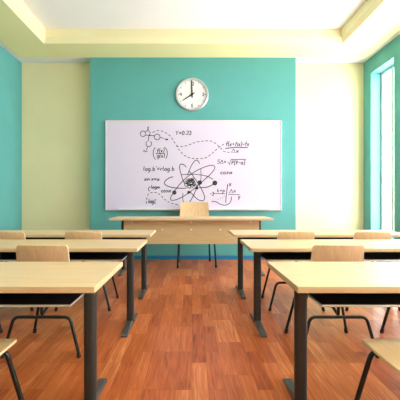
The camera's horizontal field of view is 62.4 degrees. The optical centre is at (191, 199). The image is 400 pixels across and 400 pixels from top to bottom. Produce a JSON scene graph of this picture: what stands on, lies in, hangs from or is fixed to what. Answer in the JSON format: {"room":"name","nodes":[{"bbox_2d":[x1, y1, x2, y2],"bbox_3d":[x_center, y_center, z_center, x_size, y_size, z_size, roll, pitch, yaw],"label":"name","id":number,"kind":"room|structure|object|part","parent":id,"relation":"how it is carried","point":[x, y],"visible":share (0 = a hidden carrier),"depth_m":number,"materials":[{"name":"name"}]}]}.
{"room":"classroom","nodes":[
{"label":"classroom","id":0,"kind":"room"},
{"bbox_2d":[0,46,21,229],"bbox_3d":[-3.540,-1.000,2.035,0.200,4.300,9.270,0,0,0],"label":"wall","id":1,"kind":"structure","parent":0,"point":[10,67],"depth_m":6.25,"materials":[{"name":"teal paint"}]},
{"bbox_2d":[22,63,363,229],"bbox_3d":[0.015,-1.000,6.770,7.510,4.300,0.200,0,0,0],"label":"wall","id":2,"kind":"structure","parent":0,"point":[55,96],"depth_m":6.67,"materials":[{"name":"yellow paint"}]},
{"bbox_2d":[90,58,295,254],"bbox_3d":[0.020,-0.810,6.525,3.980,3.920,0.290,0,0,0],"label":"wall panel","id":3,"kind":"object","parent":2,"relation":"attached to","point":[120,88],"visible":0.56,"depth_m":6.38,"materials":[{"name":"teal paint"}]},
{"bbox_2d":[175,78,208,110],"bbox_3d":[0.000,-2.035,6.357,0.638,0.638,0.045,0,0,0],"label":"wall clock","id":4,"kind":"object","parent":3,"relation":"attached to","point":[191,94],"visible":1,"depth_m":6.36,"materials":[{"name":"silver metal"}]},
{"bbox_2d":[105,120,280,209],"bbox_3d":[0.028,-0.667,6.325,3.385,1.735,0.110,0,0,0],"label":"whiteboard","id":5,"kind":"object","parent":3,"relation":"attached to","point":[150,164],"visible":1,"depth_m":6.35,"materials":[{"name":"white plastic"}]},
{"bbox_2d":[125,255,263,259],"bbox_3d":[0.015,1.111,6.518,6.910,0.078,0.304,0,0,0],"label":"baseboard","id":6,"kind":"structure","parent":2,"relation":"attached to","point":[136,257],"depth_m":6.37,"materials":[{"name":"blue paint"}]},
{"bbox_2d":[0,260,399,399],"bbox_3d":[0.015,1.200,2.035,7.510,0.100,9.670,0,0,0],"label":"floor","id":7,"kind":"structure","parent":0,"point":[193,335],"depth_m":2.63,"materials":[{"name":"brown wood"}]},
{"bbox_2d":[0,339,23,399],"bbox_3d":[-1.071,0.741,1.428,0.588,0.825,0.485,0,0,0],"label":"chair","id":8,"kind":"object","parent":7,"relation":"on","point":[5,344],"visible":1,"depth_m":1.60,"materials":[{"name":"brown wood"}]},
{"bbox_3d":[-1.071,0.693,1.455,0.400,0.044,0.430,0,0,0],"label":"seat","id":9,"kind":"part","parent":8,"relation":"part of","materials":[{"name":"brown wood"}]},
{"bbox_2d":[0,231,33,310],"bbox_3d":[-1.935,0.741,3.648,0.588,0.825,0.485,0,0,0],"label":"chair","id":10,"kind":"object","parent":7,"relation":"on","point":[3,235],"visible":0.07,"depth_m":3.42,"materials":[{"name":"brown wood"}]},
{"bbox_3d":[-1.935,0.462,3.447,0.398,0.268,0.083,0,0,0],"label":"backrest","id":11,"kind":"part","parent":10,"relation":"part of","materials":[{"name":"brown wood"}]},
{"bbox_2d":[0,245,80,357],"bbox_3d":[-1.103,0.741,2.638,0.588,0.825,0.485,0,0,0],"label":"chair","id":12,"kind":"object","parent":7,"relation":"on","point":[24,253],"visible":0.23,"depth_m":2.42,"materials":[{"name":"brown wood"}]},
{"bbox_3d":[-1.103,0.929,2.833,0.547,0.425,0.078,0,0,0],"label":"leg frame","id":13,"kind":"part","parent":12,"relation":"part of","materials":[{"name":"black metal"}]},
{"bbox_3d":[-1.103,0.995,2.417,0.582,0.293,0.038,0,0,0],"label":"leg frame","id":14,"kind":"part","parent":12,"relation":"part of","materials":[{"name":"black metal"}]},
{"bbox_3d":[-1.103,0.462,2.438,0.398,0.268,0.083,0,0,0],"label":"backrest","id":15,"kind":"part","parent":12,"relation":"part of","materials":[{"name":"brown wood"}]},
{"bbox_2d":[0,262,122,399],"bbox_3d":[-1.484,0.775,1.833,2.070,0.750,0.620,0,0,0],"label":"student desk","id":16,"kind":"object","parent":7,"relation":"on","point":[22,284],"visible":1,"depth_m":1.80,"materials":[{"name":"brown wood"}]},
{"bbox_2d":[0,293,82,304],"bbox_3d":[-1.484,0.476,1.830,1.780,0.088,0.434,0,0,0],"label":"shelf","id":17,"kind":"object","parent":16,"relation":"attached to","point":[5,298],"depth_m":1.73,"materials":[{"name":"black metal"}]},
{"bbox_3d":[-0.564,0.775,1.833,0.069,0.689,0.060,0,0,0],"label":"leg","id":18,"kind":"part","parent":16,"relation":"part of","materials":[{"name":"grey metal"}]},
{"bbox_2d":[0,239,146,336],"bbox_3d":[-1.488,0.775,3.045,2.070,0.750,0.620,0,0,0],"label":"student desk","id":19,"kind":"object","parent":7,"relation":"on","point":[79,249],"visible":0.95,"depth_m":3.02,"materials":[{"name":"beige wood"}]},
{"bbox_2d":[0,252,126,259],"bbox_3d":[-1.488,0.476,3.042,1.780,0.088,0.434,0,0,0],"label":"shelf","id":20,"kind":"object","parent":19,"relation":"attached to","point":[3,255],"depth_m":3.07,"materials":[{"name":"black metal"}]},
{"bbox_3d":[-0.568,0.775,3.045,0.069,0.689,0.060,0,0,0],"label":"leg","id":21,"kind":"part","parent":19,"relation":"part of","materials":[{"name":"grey metal"}]},
{"bbox_2d":[0,230,155,298],"bbox_3d":[-1.517,0.775,4.110,2.070,0.750,0.620,0,0,0],"label":"student desk","id":22,"kind":"object","parent":7,"relation":"on","point":[29,234],"visible":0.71,"depth_m":4.08,"materials":[{"name":"beige wood"}]},
{"bbox_2d":[25,237,140,238],"bbox_3d":[-1.517,0.476,4.107,1.780,0.088,0.434,0,0,0],"label":"shelf","id":23,"kind":"object","parent":22,"relation":"attached to","point":[25,237],"depth_m":4.32,"materials":[{"name":"black metal"}]},
{"bbox_3d":[-0.597,0.775,4.110,0.069,0.689,0.060,0,0,0],"label":"leg","id":24,"kind":"part","parent":22,"relation":"part of","materials":[{"name":"grey metal"}]},
{"bbox_2d":[54,231,118,310],"bbox_3d":[-1.133,0.741,3.648,0.588,0.825,0.485,0,0,0],"label":"chair","id":25,"kind":"object","parent":7,"relation":"on","point":[68,235],"visible":0.25,"depth_m":3.42,"materials":[{"name":"brown wood"}]},
{"bbox_3d":[-1.133,0.995,3.427,0.582,0.293,0.038,0,0,0],"label":"leg frame","id":26,"kind":"part","parent":25,"relation":"part of","materials":[{"name":"black metal"}]},
{"bbox_3d":[-1.133,0.462,3.447,0.398,0.268,0.083,0,0,0],"label":"backrest","id":27,"kind":"part","parent":25,"relation":"part of","materials":[{"name":"brown wood"}]},
{"bbox_3d":[-1.133,0.693,3.675,0.400,0.044,0.430,0,0,0],"label":"seat","id":28,"kind":"part","parent":25,"relation":"part of","materials":[{"name":"brown wood"}]},
{"bbox_3d":[-1.133,0.929,3.842,0.547,0.425,0.078,0,0,0],"label":"leg frame","id":29,"kind":"part","parent":25,"relation":"part of","materials":[{"name":"black metal"}]},
{"bbox_2d":[109,216,273,275],"bbox_3d":[-0.010,0.714,5.285,2.480,0.873,0.630,0,0,0],"label":"desk","id":30,"kind":"object","parent":7,"relation":"on","point":[169,229],"visible":0.78,"depth_m":5.12,"materials":[{"name":"brown wood"}]},
{"bbox_3d":[-1.100,0.714,5.285,0.056,0.812,0.056,0,0,0],"label":"leg","id":31,"kind":"part","parent":30,"relation":"part of","materials":[{"name":"grey metal"}]},
{"bbox_3d":[-0.010,0.499,5.129,2.100,0.370,0.018,0,0,0],"label":"panel","id":32,"kind":"part","parent":30,"relation":"part of","materials":[{"name":"brown wood"}]},
{"bbox_2d":[177,202,216,267],"bbox_3d":[0.064,0.595,5.879,0.693,1.114,0.648,0,0,-4],"label":"chair","id":33,"kind":"object","parent":7,"relation":"on","point":[186,208],"visible":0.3,"depth_m":6.15,"materials":[{"name":"brown wood"}]},
{"bbox_3d":[0.045,0.223,6.147,0.549,0.371,0.111,0,0,-4],"label":"backrest","id":34,"kind":"part","parent":33,"relation":"part of","materials":[{"name":"brown wood"}]},
{"bbox_3d":[0.044,0.940,6.158,0.612,0.389,0.046,0,0,-4],"label":"leg frame","id":35,"kind":"part","parent":33,"relation":"part of","materials":[{"name":"black metal"}]},
{"bbox_3d":[0.082,0.853,5.619,0.685,0.567,0.105,0,0,-4],"label":"leg frame","id":36,"kind":"part","parent":33,"relation":"part of","materials":[{"name":"black metal"}]},
{"bbox_2d":[261,231,324,310],"bbox_3d":[1.085,0.741,3.648,0.588,0.825,0.485,0,0,0],"label":"chair","id":37,"kind":"object","parent":7,"relation":"on","point":[281,235],"visible":0.3,"depth_m":3.42,"materials":[{"name":"brown wood"}]},
{"bbox_3d":[1.085,0.929,3.842,0.547,0.425,0.078,0,0,0],"label":"leg frame","id":38,"kind":"part","parent":37,"relation":"part of","materials":[{"name":"black metal"}]},
{"bbox_3d":[1.085,0.693,3.675,0.400,0.044,0.430,0,0,0],"label":"seat","id":39,"kind":"part","parent":37,"relation":"part of","materials":[{"name":"brown wood"}]},
{"bbox_3d":[1.085,0.462,3.447,0.398,0.268,0.083,0,0,0],"label":"backrest","id":40,"kind":"part","parent":37,"relation":"part of","materials":[{"name":"brown wood"}]},
{"bbox_3d":[1.085,0.995,3.427,0.582,0.293,0.038,0,0,0],"label":"leg frame","id":41,"kind":"part","parent":37,"relation":"part of","materials":[{"name":"black metal"}]},
{"bbox_2d":[228,230,399,298],"bbox_3d":[1.523,0.775,4.110,2.070,0.750,0.620,0,0,0],"label":"student desk","id":42,"kind":"object","parent":7,"relation":"on","point":[241,234],"visible":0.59,"depth_m":4.08,"materials":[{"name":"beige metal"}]},
{"bbox_3d":[0.603,0.775,4.110,0.069,0.689,0.060,0,0,0],"label":"leg","id":43,"kind":"part","parent":42,"relation":"part of","materials":[{"name":"grey metal"}]},
{"bbox_2d":[243,237,352,238],"bbox_3d":[1.523,0.476,4.107,1.780,0.088,0.434,0,0,0],"label":"shelf","id":44,"kind":"object","parent":42,"relation":"attached to","point":[246,237],"depth_m":4.32,"materials":[{"name":"black metal"}]},
{"bbox_2d":[240,239,399,336],"bbox_3d":[1.523,0.775,3.045,2.070,0.750,0.620,0,0,0],"label":"student desk","id":45,"kind":"object","parent":7,"relation":"on","point":[268,249],"visible":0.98,"depth_m":3.02,"materials":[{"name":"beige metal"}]},
{"bbox_3d":[0.603,0.775,3.045,0.069,0.689,0.060,0,0,0],"label":"leg","id":46,"kind":"part","parent":45,"relation":"part of","materials":[{"name":"grey metal"}]},
{"bbox_2d":[261,252,399,259],"bbox_3d":[1.523,0.476,3.042,1.780,0.088,0.434,0,0,0],"label":"shelf","id":47,"kind":"object","parent":45,"relation":"attached to","point":[268,255],"depth_m":3.07,"materials":[{"name":"black metal"}]},
{"bbox_2d":[284,245,379,357],"bbox_3d":[1.075,0.741,2.638,0.588,0.825,0.485,0,0,0],"label":"chair","id":48,"kind":"object","parent":7,"relation":"on","point":[320,253],"visible":0.27,"depth_m":2.42,"materials":[{"name":"brown wood"}]},
{"bbox_3d":[1.075,0.929,2.833,0.547,0.425,0.078,0,0,0],"label":"leg frame","id":49,"kind":"part","parent":48,"relation":"part of","materials":[{"name":"black metal"}]},
{"bbox_3d":[1.075,0.462,2.438,0.398,0.268,0.083,0,0,0],"label":"backrest","id":50,"kind":"part","parent":48,"relation":"part of","materials":[{"name":"brown wood"}]},
{"bbox_3d":[1.075,0.995,2.417,0.582,0.293,0.038,0,0,0],"label":"leg frame","id":51,"kind":"part","parent":48,"relation":"part of","materials":[{"name":"black metal"}]},
{"bbox_2d":[267,262,399,399],"bbox_3d":[1.523,0.775,1.833,2.070,0.750,0.620,0,0,0],"label":"student desk","id":52,"kind":"object","parent":7,"relation":"on","point":[329,284],"visible":1,"depth_m":1.77,"materials":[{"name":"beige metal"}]},
{"bbox_3d":[0.603,0.775,1.833,0.069,0.689,0.060,0,0,0],"label":"leg","id":53,"kind":"part","parent":52,"relation":"part of","materials":[{"name":"grey metal"}]},
{"bbox_2d":[308,293,399,304],"bbox_3d":[1.523,0.476,1.830,1.780,0.088,0.434,0,0,0],"label":"shelf","id":54,"kind":"object","parent":52,"relation":"attached to","point":[326,298],"depth_m":1.73,"materials":[{"name":"black metal"}]},
{"bbox_2d":[345,231,399,310],"bbox_3d":[1.880,0.741,3.648,0.588,0.825,0.485,0,0,0],"label":"chair","id":55,"kind":"object","parent":7,"relation":"on","point":[357,235],"visible":0.15,"depth_m":3.42,"materials":[{"name":"brown wood"}]},
{"bbox_3d":[1.880,0.462,3.447,0.398,0.268,0.083,0,0,0],"label":"backrest","id":56,"kind":"part","parent":55,"relation":"part of","materials":[{"name":"brown wood"}]},
{"bbox_2d":[354,339,399,399],"bbox_3d":[1.043,0.741,1.428,0.588,0.825,0.485,0,0,0],"label":"chair","id":57,"kind":"object","parent":7,"relation":"on","point":[388,350],"visible":1,"depth_m":1.58,"materials":[{"name":"brown wood"}]},
{"bbox_3d":[1.043,0.929,1.623,0.547,0.425,0.078,0,0,0],"label":"leg frame","id":58,"kind":"part","parent":57,"relation":"part of","materials":[{"name":"black metal"}]},
{"bbox_3d":[1.043,0.693,1.455,0.400,0.044,0.430,0,0,0],"label":"seat","id":59,"kind":"part","parent":57,"relation":"part of","materials":[{"name":"brown wood"}]},
{"bbox_2d":[380,307,390,332],"bbox_3d":[1.905,0.741,2.638,0.588,0.825,0.485,0,0,0],"label":"chair","id":60,"kind":"object","parent":7,"relation":"on","point":[382,329],"visible":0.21,"depth_m":2.84,"materials":[{"name":"brown metal"}]},
{"bbox_2d":[0,0,399,62],"bbox_3d":[0.045,-2.960,2.035,7.370,0.380,9.270,0,0,0],"label":"ceiling","id":61,"kind":"structure","parent":0,"point":[52,14],"depth_m":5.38,"materials":[{"name":"white paint"}]},
{"bbox_2d":[3,0,384,43],"bbox_3d":[0.025,-2.873,2.105,5.310,0.235,7.450,0,0,0],"label":"trim","id":62,"kind":"structure","parent":61,"relation":"attached to","point":[47,36],"depth_m":5.76,"materials":[{"name":"beige paint"}]},
{"bbox_2d":[364,34,399,261],"bbox_3d":[3.600,-1.000,2.035,0.260,4.300,9.270,0,0,0],"label":"wall","id":63,"kind":"structure","parent":0,"point":[389,55],"depth_m":6.40,"materials":[{"name":"teal paint"}]},
{"bbox_2d":[381,65,393,237],"bbox_3d":[3.688,-0.880,6.035,0.055,3.160,0.730,0,0,0],"label":"window","id":64,"kind":"structure","parent":63,"relation":"in","point":[390,69],"depth_m":6.34,"materials":[{"name":"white glass"}]}
]}

